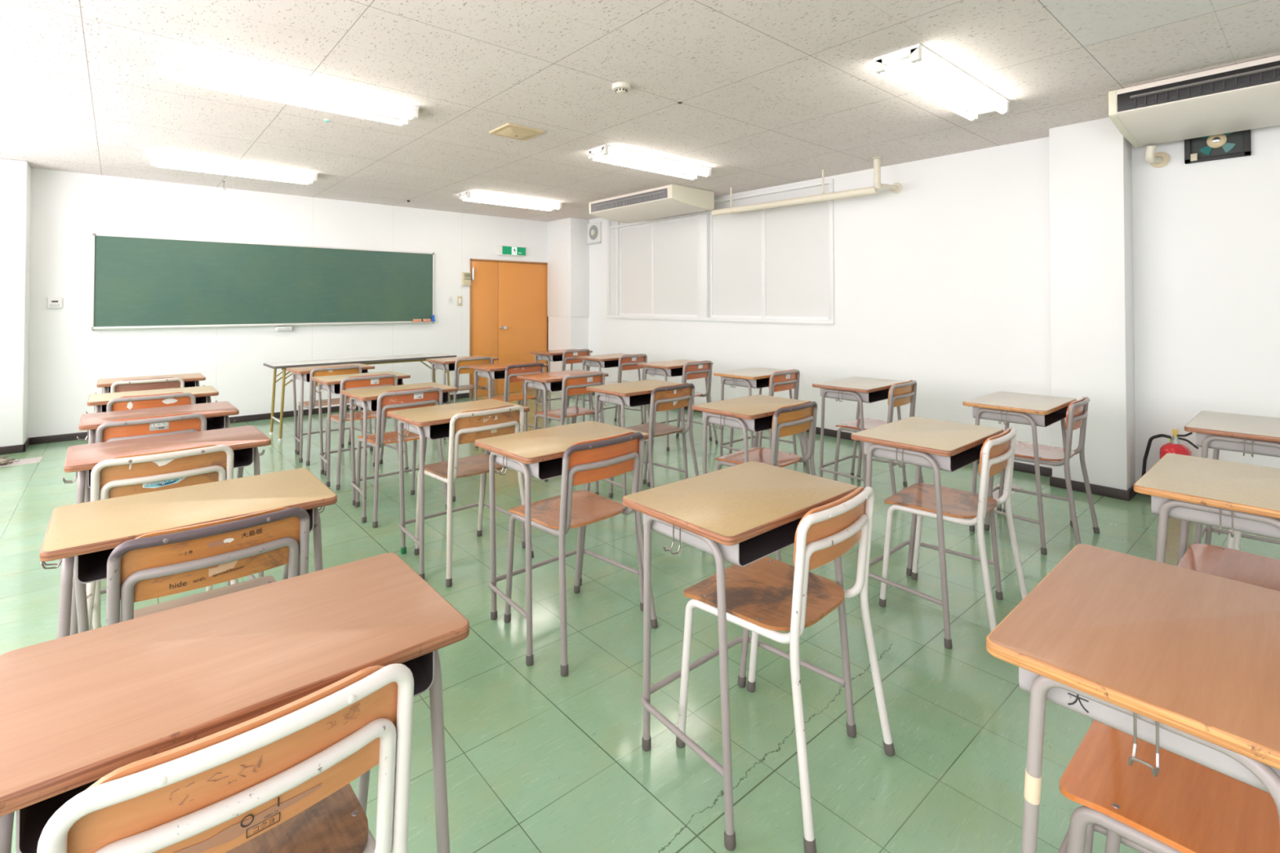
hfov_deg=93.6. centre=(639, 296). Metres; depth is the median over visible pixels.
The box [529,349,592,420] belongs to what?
school desk
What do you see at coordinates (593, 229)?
grille
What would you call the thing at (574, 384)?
chair
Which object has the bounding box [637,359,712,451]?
school desk
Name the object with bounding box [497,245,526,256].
exit sign
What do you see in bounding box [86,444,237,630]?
chair
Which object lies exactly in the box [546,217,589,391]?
column
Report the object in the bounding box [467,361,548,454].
school desk
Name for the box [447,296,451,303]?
light switch
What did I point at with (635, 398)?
tray
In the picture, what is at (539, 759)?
floor
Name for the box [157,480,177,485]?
print
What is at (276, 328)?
box
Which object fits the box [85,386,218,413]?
school desk
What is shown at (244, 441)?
school desk
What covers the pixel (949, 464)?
tray
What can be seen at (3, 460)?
clump
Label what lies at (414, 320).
eraser
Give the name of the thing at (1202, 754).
tray
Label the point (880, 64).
socket
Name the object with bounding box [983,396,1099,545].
chair
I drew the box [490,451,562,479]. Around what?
tray
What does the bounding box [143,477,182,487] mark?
print
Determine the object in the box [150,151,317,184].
fluorescent light
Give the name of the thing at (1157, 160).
pipe
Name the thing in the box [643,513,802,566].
tray
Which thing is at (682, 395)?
chair
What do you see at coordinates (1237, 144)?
exhaust fan
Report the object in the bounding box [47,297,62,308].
thermostat
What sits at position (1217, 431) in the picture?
school desk
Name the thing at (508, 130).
ceiling vent
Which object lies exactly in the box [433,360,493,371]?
tray
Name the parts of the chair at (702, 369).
leg, backrest, seat frame, frame, seat, leg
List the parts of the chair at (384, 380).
leg, leg, seat, seat frame, frame, backrest, leg, leg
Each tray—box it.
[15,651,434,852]
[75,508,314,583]
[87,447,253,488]
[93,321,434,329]
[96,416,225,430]
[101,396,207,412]
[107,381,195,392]
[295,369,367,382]
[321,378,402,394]
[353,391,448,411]
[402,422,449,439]
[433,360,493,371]
[475,368,505,379]
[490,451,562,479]
[524,379,562,391]
[535,354,562,361]
[582,359,618,368]
[595,391,651,407]
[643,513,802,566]
[644,366,683,377]
[702,411,773,432]
[720,376,769,388]
[820,387,889,403]
[863,441,984,471]
[972,405,1068,426]
[1018,666,1279,792]
[1151,495,1279,539]
[1195,432,1279,457]
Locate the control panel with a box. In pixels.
[462,272,471,285]
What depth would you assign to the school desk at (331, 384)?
4.46 m
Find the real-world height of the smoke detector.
0.044 m
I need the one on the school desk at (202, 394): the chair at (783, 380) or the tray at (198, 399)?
the tray at (198, 399)
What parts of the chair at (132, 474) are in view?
leg, leg, frame, seat frame, backrest, leg, leg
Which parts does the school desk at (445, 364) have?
leg, leg, leg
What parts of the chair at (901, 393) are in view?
leg, leg, seat, seat frame, leg, backrest, frame, leg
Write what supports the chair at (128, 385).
on the floor
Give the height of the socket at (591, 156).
0.067 m
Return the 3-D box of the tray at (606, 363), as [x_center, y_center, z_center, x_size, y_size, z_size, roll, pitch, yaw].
[-0.296,0.682,6.267,0.496,0.073,0.343,1,-1,-44]
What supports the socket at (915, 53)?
attached to the fluorescent light at (917, 64)
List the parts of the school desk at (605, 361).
leg, leg, leg, leg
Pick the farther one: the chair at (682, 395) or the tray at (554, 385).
the tray at (554, 385)
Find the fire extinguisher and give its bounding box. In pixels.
[1141,428,1199,476]
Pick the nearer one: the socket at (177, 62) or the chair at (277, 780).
the chair at (277, 780)
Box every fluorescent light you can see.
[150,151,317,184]
[169,53,419,126]
[458,190,562,211]
[587,144,711,179]
[873,43,1009,120]
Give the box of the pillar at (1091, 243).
[1048,117,1135,490]
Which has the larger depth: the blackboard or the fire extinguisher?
the blackboard
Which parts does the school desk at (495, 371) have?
leg, leg, leg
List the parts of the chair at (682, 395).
leg, leg, leg, seat, seat frame, backrest, frame, leg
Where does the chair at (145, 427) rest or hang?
on the floor
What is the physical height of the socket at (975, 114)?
0.067 m
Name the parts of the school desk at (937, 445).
leg, leg, leg, leg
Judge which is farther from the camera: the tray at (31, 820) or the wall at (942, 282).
the wall at (942, 282)
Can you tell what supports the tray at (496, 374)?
on the school desk at (495, 371)
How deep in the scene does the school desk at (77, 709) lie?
0.91 m
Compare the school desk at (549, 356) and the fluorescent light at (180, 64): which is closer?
the fluorescent light at (180, 64)
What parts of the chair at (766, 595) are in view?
leg, leg, seat, seat frame, leg, backrest, frame, leg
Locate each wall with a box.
[27,168,547,437]
[588,124,1279,482]
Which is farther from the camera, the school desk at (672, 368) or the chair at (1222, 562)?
the school desk at (672, 368)
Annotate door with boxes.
[469,258,548,397]
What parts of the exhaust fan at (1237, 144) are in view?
fan blade, plate, fan blade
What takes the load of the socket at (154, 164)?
attached to the fluorescent light at (157, 159)
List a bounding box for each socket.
[150,161,156,166]
[151,153,157,162]
[169,68,179,82]
[172,57,182,72]
[311,174,317,182]
[400,118,408,126]
[410,107,418,119]
[466,191,471,198]
[588,151,595,159]
[601,146,608,155]
[705,168,711,177]
[875,59,886,74]
[909,47,922,63]
[968,111,977,120]
[999,102,1008,114]
[1190,153,1197,161]
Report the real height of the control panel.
0.182 m
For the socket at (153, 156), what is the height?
0.067 m
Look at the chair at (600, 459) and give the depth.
2.28 m
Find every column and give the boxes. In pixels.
[0,158,31,446]
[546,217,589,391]
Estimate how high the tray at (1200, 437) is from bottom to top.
0.073 m
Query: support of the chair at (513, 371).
on the floor
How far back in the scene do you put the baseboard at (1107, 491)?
4.16 m
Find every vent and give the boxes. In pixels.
[488,123,544,141]
[591,188,667,212]
[1117,60,1279,111]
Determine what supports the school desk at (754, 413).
on the floor
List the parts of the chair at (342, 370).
leg, leg, seat frame, seat, frame, backrest, leg, leg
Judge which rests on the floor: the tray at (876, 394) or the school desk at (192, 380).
the school desk at (192, 380)
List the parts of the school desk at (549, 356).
leg, leg, leg, leg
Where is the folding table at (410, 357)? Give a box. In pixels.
[263,352,456,441]
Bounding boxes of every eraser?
[413,319,421,321]
[422,319,431,321]
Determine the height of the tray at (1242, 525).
0.073 m
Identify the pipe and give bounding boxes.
[711,156,902,216]
[1145,146,1169,168]
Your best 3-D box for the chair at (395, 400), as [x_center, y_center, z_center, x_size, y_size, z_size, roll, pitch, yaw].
[-1.498,0.940,3.740,0.467,0.763,0.466,1,-1,-43]
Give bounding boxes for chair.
[36,663,413,852]
[85,413,206,589]
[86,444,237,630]
[106,392,195,412]
[106,506,310,626]
[110,377,184,392]
[296,364,367,465]
[324,373,399,489]
[355,386,447,527]
[413,404,533,586]
[448,355,493,403]
[484,362,544,411]
[503,431,657,675]
[533,371,604,430]
[561,349,594,420]
[593,353,649,426]
[608,382,698,497]
[653,360,718,446]
[675,486,894,852]
[715,400,817,561]
[728,368,805,466]
[833,380,924,494]
[879,427,1027,632]
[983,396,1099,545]
[1058,720,1279,852]
[1177,543,1279,591]
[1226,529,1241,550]
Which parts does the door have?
handle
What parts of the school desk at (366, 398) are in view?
leg, leg, leg, leg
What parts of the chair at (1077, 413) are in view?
leg, seat, seat frame, leg, backrest, frame, leg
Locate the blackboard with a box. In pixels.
[91,233,434,330]
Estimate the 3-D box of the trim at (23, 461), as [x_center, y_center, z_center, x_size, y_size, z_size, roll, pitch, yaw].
[-5.106,1.333,4.747,0.535,0.001,0.230,1,-1,-41]
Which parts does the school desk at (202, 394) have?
leg, leg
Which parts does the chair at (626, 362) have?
seat, leg, seat frame, frame, backrest, leg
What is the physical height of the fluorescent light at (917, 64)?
0.082 m
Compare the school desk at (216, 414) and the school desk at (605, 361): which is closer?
the school desk at (216, 414)
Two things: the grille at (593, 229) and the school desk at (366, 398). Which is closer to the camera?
the school desk at (366, 398)
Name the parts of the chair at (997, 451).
leg, leg, seat, seat frame, leg, backrest, frame, leg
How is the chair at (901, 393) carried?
on the floor
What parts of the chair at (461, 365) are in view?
leg, seat frame, seat, leg, frame, backrest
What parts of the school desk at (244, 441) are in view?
leg, leg, leg, leg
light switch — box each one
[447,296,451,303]
[457,296,462,306]
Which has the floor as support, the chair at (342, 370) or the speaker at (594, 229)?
the chair at (342, 370)
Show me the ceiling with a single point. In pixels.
(772, 93)
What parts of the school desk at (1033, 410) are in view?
leg, leg, leg, leg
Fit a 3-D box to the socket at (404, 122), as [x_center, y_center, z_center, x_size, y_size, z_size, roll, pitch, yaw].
[-1.533,-1.147,3.913,0.040,0.067,0.048,1,-1,-41]
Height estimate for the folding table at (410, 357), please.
0.700 m
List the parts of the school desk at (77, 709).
leg, leg, leg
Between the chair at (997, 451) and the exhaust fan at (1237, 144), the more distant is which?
the exhaust fan at (1237, 144)
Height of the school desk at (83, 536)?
0.730 m
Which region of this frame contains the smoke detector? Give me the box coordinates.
[612,82,630,94]
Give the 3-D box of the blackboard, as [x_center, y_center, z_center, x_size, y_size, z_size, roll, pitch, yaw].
[-3.936,-0.121,6.774,3.314,0.925,0.088,1,-1,-41]
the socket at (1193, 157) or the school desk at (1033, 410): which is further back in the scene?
the socket at (1193, 157)
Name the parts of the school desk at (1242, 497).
leg, leg, leg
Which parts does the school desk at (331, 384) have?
leg, leg, leg, leg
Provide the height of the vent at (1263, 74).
0.100 m
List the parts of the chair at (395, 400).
leg, leg, seat, seat frame, frame, backrest, leg, leg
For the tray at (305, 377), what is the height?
0.073 m
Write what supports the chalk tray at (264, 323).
on the blackboard
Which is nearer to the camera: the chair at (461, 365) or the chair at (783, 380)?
the chair at (783, 380)
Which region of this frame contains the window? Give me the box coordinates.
[606,178,835,324]
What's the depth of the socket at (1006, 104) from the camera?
3.65 m
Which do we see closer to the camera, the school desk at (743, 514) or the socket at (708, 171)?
the school desk at (743, 514)
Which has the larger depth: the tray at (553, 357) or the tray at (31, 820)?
the tray at (553, 357)
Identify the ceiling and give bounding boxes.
[0,0,1279,222]
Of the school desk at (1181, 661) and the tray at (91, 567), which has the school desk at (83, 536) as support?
the tray at (91, 567)
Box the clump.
[0,454,19,465]
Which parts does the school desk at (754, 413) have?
leg, leg, leg, leg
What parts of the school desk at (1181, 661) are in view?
leg, leg, leg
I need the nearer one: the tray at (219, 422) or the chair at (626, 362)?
the tray at (219, 422)
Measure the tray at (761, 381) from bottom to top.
0.073 m
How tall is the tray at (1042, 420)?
0.073 m
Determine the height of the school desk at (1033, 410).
0.730 m
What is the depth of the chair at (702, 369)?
5.39 m
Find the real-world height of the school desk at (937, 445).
0.730 m
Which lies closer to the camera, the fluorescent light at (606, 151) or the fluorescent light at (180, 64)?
the fluorescent light at (180, 64)
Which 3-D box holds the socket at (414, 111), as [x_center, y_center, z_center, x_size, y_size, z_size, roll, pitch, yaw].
[-1.418,-1.149,3.780,0.040,0.067,0.048,1,-1,-41]
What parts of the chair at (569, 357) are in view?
seat frame, backrest, frame, leg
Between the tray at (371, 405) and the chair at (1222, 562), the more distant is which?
the tray at (371, 405)
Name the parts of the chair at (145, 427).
frame, backrest, seat frame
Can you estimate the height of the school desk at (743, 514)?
0.730 m
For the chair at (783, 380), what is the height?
0.763 m
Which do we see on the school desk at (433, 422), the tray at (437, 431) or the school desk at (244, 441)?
the tray at (437, 431)
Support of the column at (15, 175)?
attached to the wall at (67, 358)
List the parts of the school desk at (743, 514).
leg, leg, leg, leg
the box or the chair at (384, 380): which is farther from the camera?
the box
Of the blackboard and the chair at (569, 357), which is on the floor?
the chair at (569, 357)
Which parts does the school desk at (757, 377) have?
leg, leg, leg, leg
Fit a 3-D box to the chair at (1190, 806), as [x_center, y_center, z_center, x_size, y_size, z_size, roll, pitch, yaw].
[0.988,0.903,0.985,0.467,0.763,0.466,1,-1,-41]
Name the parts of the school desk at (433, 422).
leg, leg, leg, leg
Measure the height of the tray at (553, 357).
0.073 m
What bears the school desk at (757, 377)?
on the floor
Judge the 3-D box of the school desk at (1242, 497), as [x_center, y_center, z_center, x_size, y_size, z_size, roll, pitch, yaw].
[1.829,0.930,1.840,0.620,0.730,0.400,1,-1,-41]
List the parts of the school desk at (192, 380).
leg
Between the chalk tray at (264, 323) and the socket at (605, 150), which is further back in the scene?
the chalk tray at (264, 323)
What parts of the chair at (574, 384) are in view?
leg, leg, seat, seat frame, frame, backrest, leg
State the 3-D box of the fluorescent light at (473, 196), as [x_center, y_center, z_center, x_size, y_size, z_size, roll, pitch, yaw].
[-1.486,-1.105,7.028,1.224,0.082,0.230,1,-1,-41]
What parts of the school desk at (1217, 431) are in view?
leg, leg, leg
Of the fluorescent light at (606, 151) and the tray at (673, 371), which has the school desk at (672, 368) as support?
the tray at (673, 371)
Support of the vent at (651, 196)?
attached to the air conditioner at (671, 200)
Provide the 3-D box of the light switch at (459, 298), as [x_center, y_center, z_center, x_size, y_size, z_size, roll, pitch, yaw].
[-2.434,0.065,8.123,0.068,0.132,0.017,1,-1,-41]
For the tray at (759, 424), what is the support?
on the school desk at (754, 413)
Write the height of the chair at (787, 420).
0.763 m
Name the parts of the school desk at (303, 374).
leg, leg, leg, leg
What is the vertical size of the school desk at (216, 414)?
0.730 m
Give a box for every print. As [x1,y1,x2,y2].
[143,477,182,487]
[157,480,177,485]
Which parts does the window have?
frosted pane, sash, frosted pane, sash, frosted pane, transom pane, sash, frosted pane, sash, frosted pane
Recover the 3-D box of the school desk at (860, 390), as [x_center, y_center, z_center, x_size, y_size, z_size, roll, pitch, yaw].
[1.523,0.961,4.144,0.638,0.730,0.400,1,-1,-43]
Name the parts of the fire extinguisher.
carry handle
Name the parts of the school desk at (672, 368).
leg, leg, leg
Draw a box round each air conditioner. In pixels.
[588,184,714,223]
[1108,54,1279,147]
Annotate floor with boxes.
[0,390,1279,852]
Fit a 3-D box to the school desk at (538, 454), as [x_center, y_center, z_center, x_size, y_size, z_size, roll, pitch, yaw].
[-0.310,0.938,2.446,0.620,0.730,0.400,1,-1,-43]
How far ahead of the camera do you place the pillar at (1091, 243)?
4.04 m
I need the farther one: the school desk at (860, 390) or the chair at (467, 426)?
the school desk at (860, 390)
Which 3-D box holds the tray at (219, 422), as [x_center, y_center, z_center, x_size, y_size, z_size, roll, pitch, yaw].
[-2.391,0.638,3.006,0.482,0.073,0.343,1,-1,-42]
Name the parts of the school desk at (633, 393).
leg, leg, leg, leg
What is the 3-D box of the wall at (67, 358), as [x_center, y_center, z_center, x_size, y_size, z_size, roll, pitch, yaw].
[-3.724,0.111,7.149,7.150,2.511,0.200,1,-1,-41]
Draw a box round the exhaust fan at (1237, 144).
[1184,129,1251,164]
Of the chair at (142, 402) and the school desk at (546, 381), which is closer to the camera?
the chair at (142, 402)
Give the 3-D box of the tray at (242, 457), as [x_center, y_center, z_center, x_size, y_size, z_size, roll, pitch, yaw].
[-1.818,0.629,2.338,0.482,0.073,0.343,1,-1,-42]
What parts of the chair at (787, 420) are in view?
leg, seat, seat frame, leg, backrest, frame, leg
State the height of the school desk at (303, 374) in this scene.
0.730 m
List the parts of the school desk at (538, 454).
leg, leg, leg, leg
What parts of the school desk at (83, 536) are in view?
leg, leg, leg, leg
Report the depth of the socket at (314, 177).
5.68 m
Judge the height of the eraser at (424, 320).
0.036 m
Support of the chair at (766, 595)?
on the floor
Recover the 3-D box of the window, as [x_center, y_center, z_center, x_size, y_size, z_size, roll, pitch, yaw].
[0.730,-0.411,7.142,0.111,1.405,3.548,1,-1,-41]
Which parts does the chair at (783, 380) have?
leg, leg, leg, backrest, frame, seat frame, leg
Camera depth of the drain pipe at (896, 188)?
5.52 m
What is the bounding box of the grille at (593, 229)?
[589,225,598,239]
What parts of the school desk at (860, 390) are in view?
leg, leg, leg, leg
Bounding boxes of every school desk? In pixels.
[0,552,469,852]
[39,467,337,638]
[62,425,271,635]
[76,401,239,444]
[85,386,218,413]
[95,373,205,394]
[285,363,374,462]
[310,371,410,486]
[341,382,457,523]
[386,399,529,579]
[426,355,498,439]
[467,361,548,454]
[475,420,648,666]
[516,369,608,481]
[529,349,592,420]
[576,353,644,424]
[586,379,688,508]
[622,461,857,850]
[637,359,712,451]
[691,394,809,474]
[713,367,796,461]
[812,376,906,488]
[850,417,1004,648]
[962,391,1076,555]
[986,543,1279,852]
[1133,453,1279,565]
[1184,410,1279,544]
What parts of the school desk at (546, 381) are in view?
leg, leg, leg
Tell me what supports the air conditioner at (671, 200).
attached to the ceiling
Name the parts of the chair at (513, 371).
seat, seat frame, frame, backrest, leg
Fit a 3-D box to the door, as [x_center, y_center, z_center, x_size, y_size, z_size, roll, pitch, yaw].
[-1.864,0.438,8.654,1.272,1.897,0.158,1,-1,-41]
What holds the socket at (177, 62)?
attached to the fluorescent light at (180, 64)
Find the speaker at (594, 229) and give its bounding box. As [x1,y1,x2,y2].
[586,222,601,244]
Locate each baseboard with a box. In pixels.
[0,392,469,454]
[684,405,1150,501]
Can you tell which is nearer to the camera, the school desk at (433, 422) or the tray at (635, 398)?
the school desk at (433, 422)
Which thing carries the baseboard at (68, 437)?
attached to the wall at (67, 358)
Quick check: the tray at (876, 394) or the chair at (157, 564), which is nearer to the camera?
the chair at (157, 564)
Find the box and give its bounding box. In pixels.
[274,326,292,331]
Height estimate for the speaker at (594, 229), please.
0.305 m
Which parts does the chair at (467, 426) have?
leg, leg, seat, seat frame, leg, frame, backrest, leg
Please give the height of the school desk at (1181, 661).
0.730 m
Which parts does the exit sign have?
green panel, white doorway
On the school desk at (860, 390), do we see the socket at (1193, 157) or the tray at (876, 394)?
the tray at (876, 394)
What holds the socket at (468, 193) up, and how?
attached to the fluorescent light at (473, 196)
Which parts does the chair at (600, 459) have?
leg, leg, seat, leg, seat frame, frame, backrest, leg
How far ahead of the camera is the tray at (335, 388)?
4.32 m
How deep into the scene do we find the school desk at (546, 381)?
4.53 m
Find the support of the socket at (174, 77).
attached to the fluorescent light at (180, 64)
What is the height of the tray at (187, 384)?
0.073 m
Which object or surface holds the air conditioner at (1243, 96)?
attached to the ceiling
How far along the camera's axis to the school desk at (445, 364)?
5.88 m
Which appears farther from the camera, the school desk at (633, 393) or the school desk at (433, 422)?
the school desk at (633, 393)

